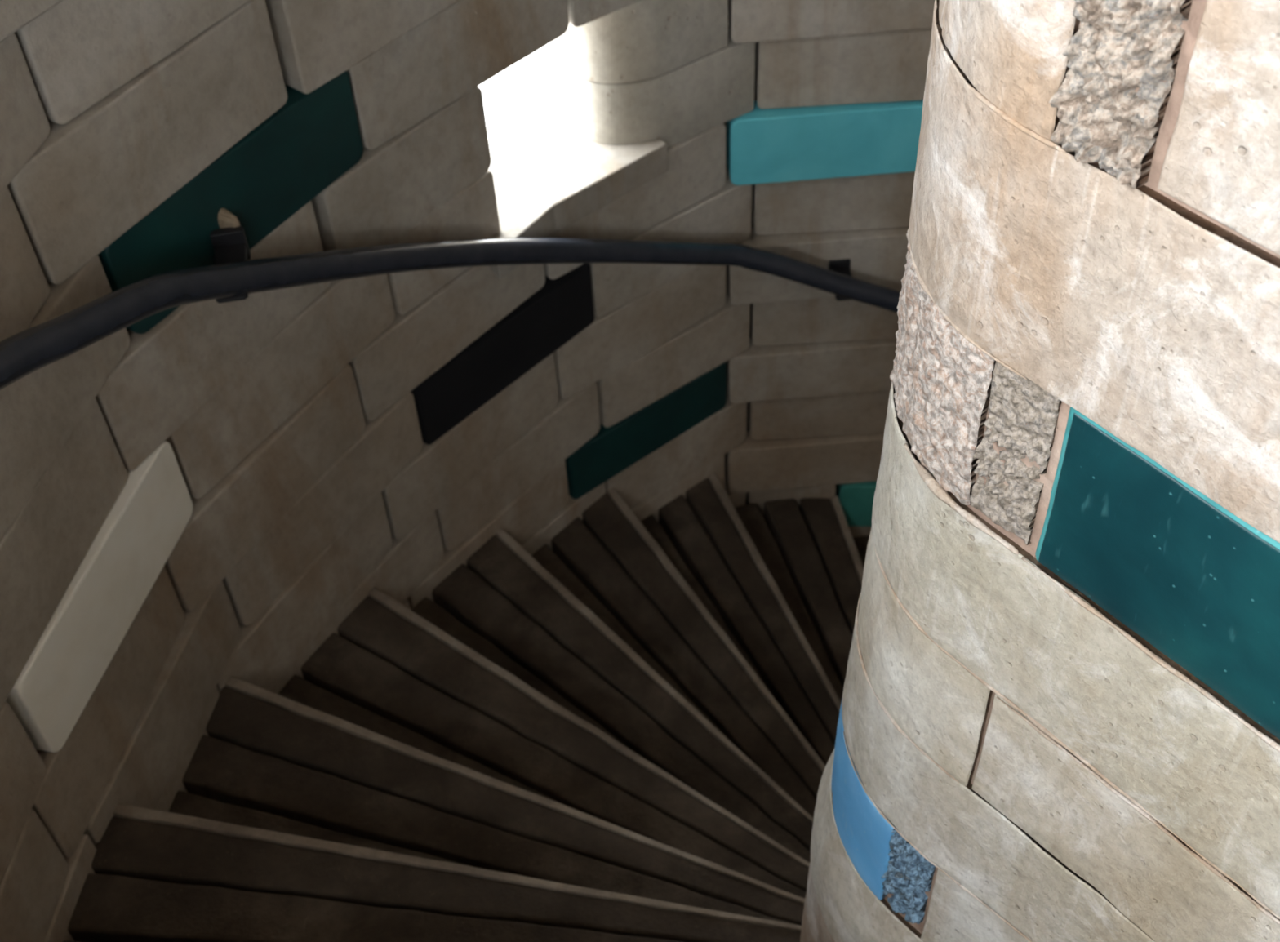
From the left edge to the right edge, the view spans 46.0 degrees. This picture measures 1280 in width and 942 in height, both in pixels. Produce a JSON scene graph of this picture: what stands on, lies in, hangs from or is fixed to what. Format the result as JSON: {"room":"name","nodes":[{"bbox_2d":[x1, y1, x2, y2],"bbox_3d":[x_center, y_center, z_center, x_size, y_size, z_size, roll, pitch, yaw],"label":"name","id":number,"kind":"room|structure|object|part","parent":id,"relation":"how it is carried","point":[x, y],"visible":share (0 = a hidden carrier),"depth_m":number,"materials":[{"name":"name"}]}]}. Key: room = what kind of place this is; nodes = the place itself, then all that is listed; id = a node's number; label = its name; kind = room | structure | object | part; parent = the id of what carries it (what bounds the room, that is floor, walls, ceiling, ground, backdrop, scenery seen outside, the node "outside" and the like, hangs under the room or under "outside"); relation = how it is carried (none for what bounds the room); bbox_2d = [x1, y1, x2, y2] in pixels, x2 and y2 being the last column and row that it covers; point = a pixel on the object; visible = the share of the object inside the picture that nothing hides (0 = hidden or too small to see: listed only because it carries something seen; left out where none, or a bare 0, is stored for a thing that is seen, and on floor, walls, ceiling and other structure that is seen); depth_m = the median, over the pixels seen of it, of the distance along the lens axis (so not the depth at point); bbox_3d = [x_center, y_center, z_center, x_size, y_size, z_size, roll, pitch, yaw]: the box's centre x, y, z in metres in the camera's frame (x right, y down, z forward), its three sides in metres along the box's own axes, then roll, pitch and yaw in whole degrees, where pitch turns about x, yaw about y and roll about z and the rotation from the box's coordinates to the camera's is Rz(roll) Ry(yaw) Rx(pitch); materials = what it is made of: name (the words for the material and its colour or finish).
{"room":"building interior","nodes":[
{"label":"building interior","id":0,"kind":"room"},
{"bbox_2d":[0,0,934,941],"bbox_3d":[1.495,0.397,1.597,5.120,5.847,4.980,-3,47,0],"label":"wall","id":1,"kind":"structure","parent":0,"point":[288,417],"depth_m":2.89,"materials":[{"name":"stone"}]},
{"bbox_2d":[4,440,193,752],"bbox_3d":[-0.901,0.192,2.492,0.076,0.191,0.536,8,48,10],"label":"block","id":2,"kind":"object","parent":1,"relation":"attached to","point":[153,508],"visible":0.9,"depth_m":2.45,"materials":[{"name":"white paint"}]},
{"bbox_2d":[97,71,363,333],"bbox_3d":[-0.696,-0.476,2.561,0.076,0.195,0.584,23,52,23],"label":"block","id":3,"kind":"object","parent":1,"relation":"attached to","point":[286,161],"visible":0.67,"depth_m":2.54,"materials":[{"name":"teal paint"}]},
{"bbox_2d":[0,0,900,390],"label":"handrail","id":4,"kind":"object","parent":1,"relation":"attached to","point":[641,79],"depth_m":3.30,"materials":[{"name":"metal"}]},
{"bbox_3d":[-0.119,-0.229,2.808,0.801,1.790,2.938,35,57,30],"label":"handrail","id":5,"kind":"part","parent":4,"relation":"part of","materials":[{"name":"black metal"}]},
{"bbox_3d":[-0.246,-0.673,3.406,0.386,0.076,0.546,34,57,30],"label":"sill","id":6,"kind":"part","parent":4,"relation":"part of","materials":[{"name":"stone"}]},
{"bbox_3d":[-0.011,-1.008,3.436,0.407,0.394,0.391,-26,51,-20],"label":"frame","id":7,"kind":"part","parent":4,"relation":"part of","materials":[{"name":"stone"}]},
{"bbox_2d":[410,263,594,444],"bbox_3d":[-0.320,-0.285,3.433,0.076,0.183,0.545,32,56,29],"label":"block","id":8,"kind":"object","parent":1,"relation":"attached to","point":[557,313],"visible":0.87,"depth_m":3.40,"materials":[{"name":"black paint"}]},
{"bbox_2d":[564,362,726,499],"bbox_3d":[0.007,-0.129,4.035,0.539,0.175,0.076,-32,53,-25],"label":"block","id":9,"kind":"object","parent":1,"relation":"attached to","point":[615,448],"visible":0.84,"depth_m":4.00,"materials":[{"name":"teal paint"}]},
{"bbox_2d":[726,100,923,185],"bbox_3d":[0.447,-0.800,3.621,0.471,0.188,0.076,-5,47,-2],"label":"block","id":10,"kind":"object","parent":1,"relation":"attached to","point":[796,144],"visible":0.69,"depth_m":3.58,"materials":[{"name":"teal paint"}]},
{"bbox_2d":[836,480,876,526],"bbox_3d":[0.777,0.082,4.553,0.357,0.182,0.076,1,47,4],"label":"block","id":11,"kind":"object","parent":1,"relation":"attached to","point":[856,500],"visible":0.21,"depth_m":4.52,"materials":[{"name":"green paint"}]},
{"bbox_2d":[723,26,837,505],"bbox_3d":[1.503,0.455,1.542,5.587,5.849,5.282,-3,47,0],"label":"wall","id":12,"kind":"structure","parent":0,"point":[755,99],"depth_m":3.84,"materials":[{"name":"beige stone"}]},
{"bbox_2d":[800,0,1279,941],"bbox_3d":[0.859,0.317,1.850,1.059,6.312,1.063,-35,54,-26],"label":"wall","id":13,"kind":"structure","parent":0,"point":[1061,777],"depth_m":1.27,"materials":[{"name":"stone"}]},
{"bbox_2d":[831,698,935,924],"bbox_3d":[0.329,0.353,1.964,0.148,0.175,0.448,7,48,10],"label":"block","id":14,"kind":"object","parent":13,"relation":"attached to","point":[886,863],"visible":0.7,"depth_m":1.85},
{"bbox_2d":[889,231,1062,545],"bbox_3d":[0.320,-0.155,1.424,0.153,0.192,0.434,7,48,10],"label":"block","id":15,"kind":"object","parent":13,"relation":"on","point":[944,384],"visible":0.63,"depth_m":1.32,"materials":[{"name":"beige stone"}]},
{"bbox_2d":[1048,0,1192,188],"bbox_3d":[0.316,-0.283,0.978,0.041,0.198,0.078,-32,53,-25],"label":"block","id":16,"kind":"object","parent":13,"relation":"attached to","point":[1118,47],"visible":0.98,"depth_m":1.00,"materials":[{"name":"beige stone"}]},
{"bbox_2d":[1035,406,1279,739],"bbox_3d":[0.472,0.110,1.166,0.026,0.191,0.390,-32,53,-25],"label":"block","id":17,"kind":"object","parent":13,"relation":"attached to","point":[1198,583],"visible":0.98,"depth_m":1.20,"materials":[{"name":"teal paint"}]},
{"bbox_3d":[1.388,1.146,4.359,0.760,0.193,1.629,-3,47,0],"label":"stair step","id":18,"kind":"structure","parent":0,"visible":0},
{"bbox_3d":[1.164,0.993,4.260,0.471,0.192,1.685,-3,47,0],"label":"stair step","id":19,"kind":"structure","parent":18,"relation":"on","visible":0},
{"bbox_2d":[852,535,869,567],"bbox_3d":[0.818,0.872,4.137,0.408,0.192,1.705,-3,47,0],"label":"stair step","id":20,"kind":"structure","parent":19,"relation":"on","point":[860,542],"depth_m":4.63,"materials":[{"name":"wood"}]},
{"bbox_2d":[734,495,863,702],"bbox_3d":[0.543,0.774,3.990,0.400,0.191,1.743,-8,47,-5],"label":"stair step","id":21,"kind":"structure","parent":20,"relation":"on","point":[809,550],"depth_m":4.34,"materials":[{"name":"wood"}]},
{"bbox_2d":[640,472,840,765],"bbox_3d":[0.347,0.706,3.808,0.360,0.192,1.758,-16,48,-12],"label":"stair step","id":22,"kind":"structure","parent":21,"relation":"on","point":[702,534],"depth_m":4.03,"materials":[{"name":"wood"}]},
{"bbox_2d":[531,487,826,817],"bbox_3d":[0.168,0.701,3.567,0.403,0.192,1.674,-23,50,-18],"label":"stair step","id":23,"kind":"structure","parent":22,"relation":"on","point":[607,560],"depth_m":3.74,"materials":[{"name":"wood"}]},
{"bbox_2d":[411,527,813,862],"bbox_3d":[0.007,0.728,3.295,0.425,0.192,1.596,-33,53,-25],"label":"stair step","id":24,"kind":"structure","parent":23,"relation":"on","point":[504,606],"depth_m":3.43,"materials":[{"name":"wood"}]},
{"bbox_2d":[278,586,809,898],"bbox_3d":[-0.033,0.686,3.082,1.521,0.192,0.447,18,50,19],"label":"stair step","id":25,"kind":"structure","parent":24,"relation":"on","point":[389,672],"depth_m":3.12,"materials":[{"name":"wood"}]},
{"bbox_2d":[168,675,804,925],"bbox_3d":[-0.204,0.822,2.707,1.522,0.192,0.417,17,50,18],"label":"stair step","id":26,"kind":"structure","parent":25,"relation":"on","point":[267,760],"depth_m":2.79,"materials":[{"name":"wood"}]},
{"bbox_2d":[62,803,801,941],"bbox_3d":[-0.203,0.828,2.447,1.469,0.192,0.414,3,47,6],"label":"stair step","id":27,"kind":"structure","parent":26,"relation":"on","point":[159,876],"depth_m":2.46,"materials":[{"name":"wood"}]},
{"label":"outside","id":28,"kind":"structure","parent":0,"visible":0},
{"bbox_2d":[479,42,555,127],"bbox_3d":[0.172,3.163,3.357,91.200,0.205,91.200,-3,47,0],"label":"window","id":29,"kind":"structure","parent":28,"point":[503,92],"depth_m":8.23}
]}

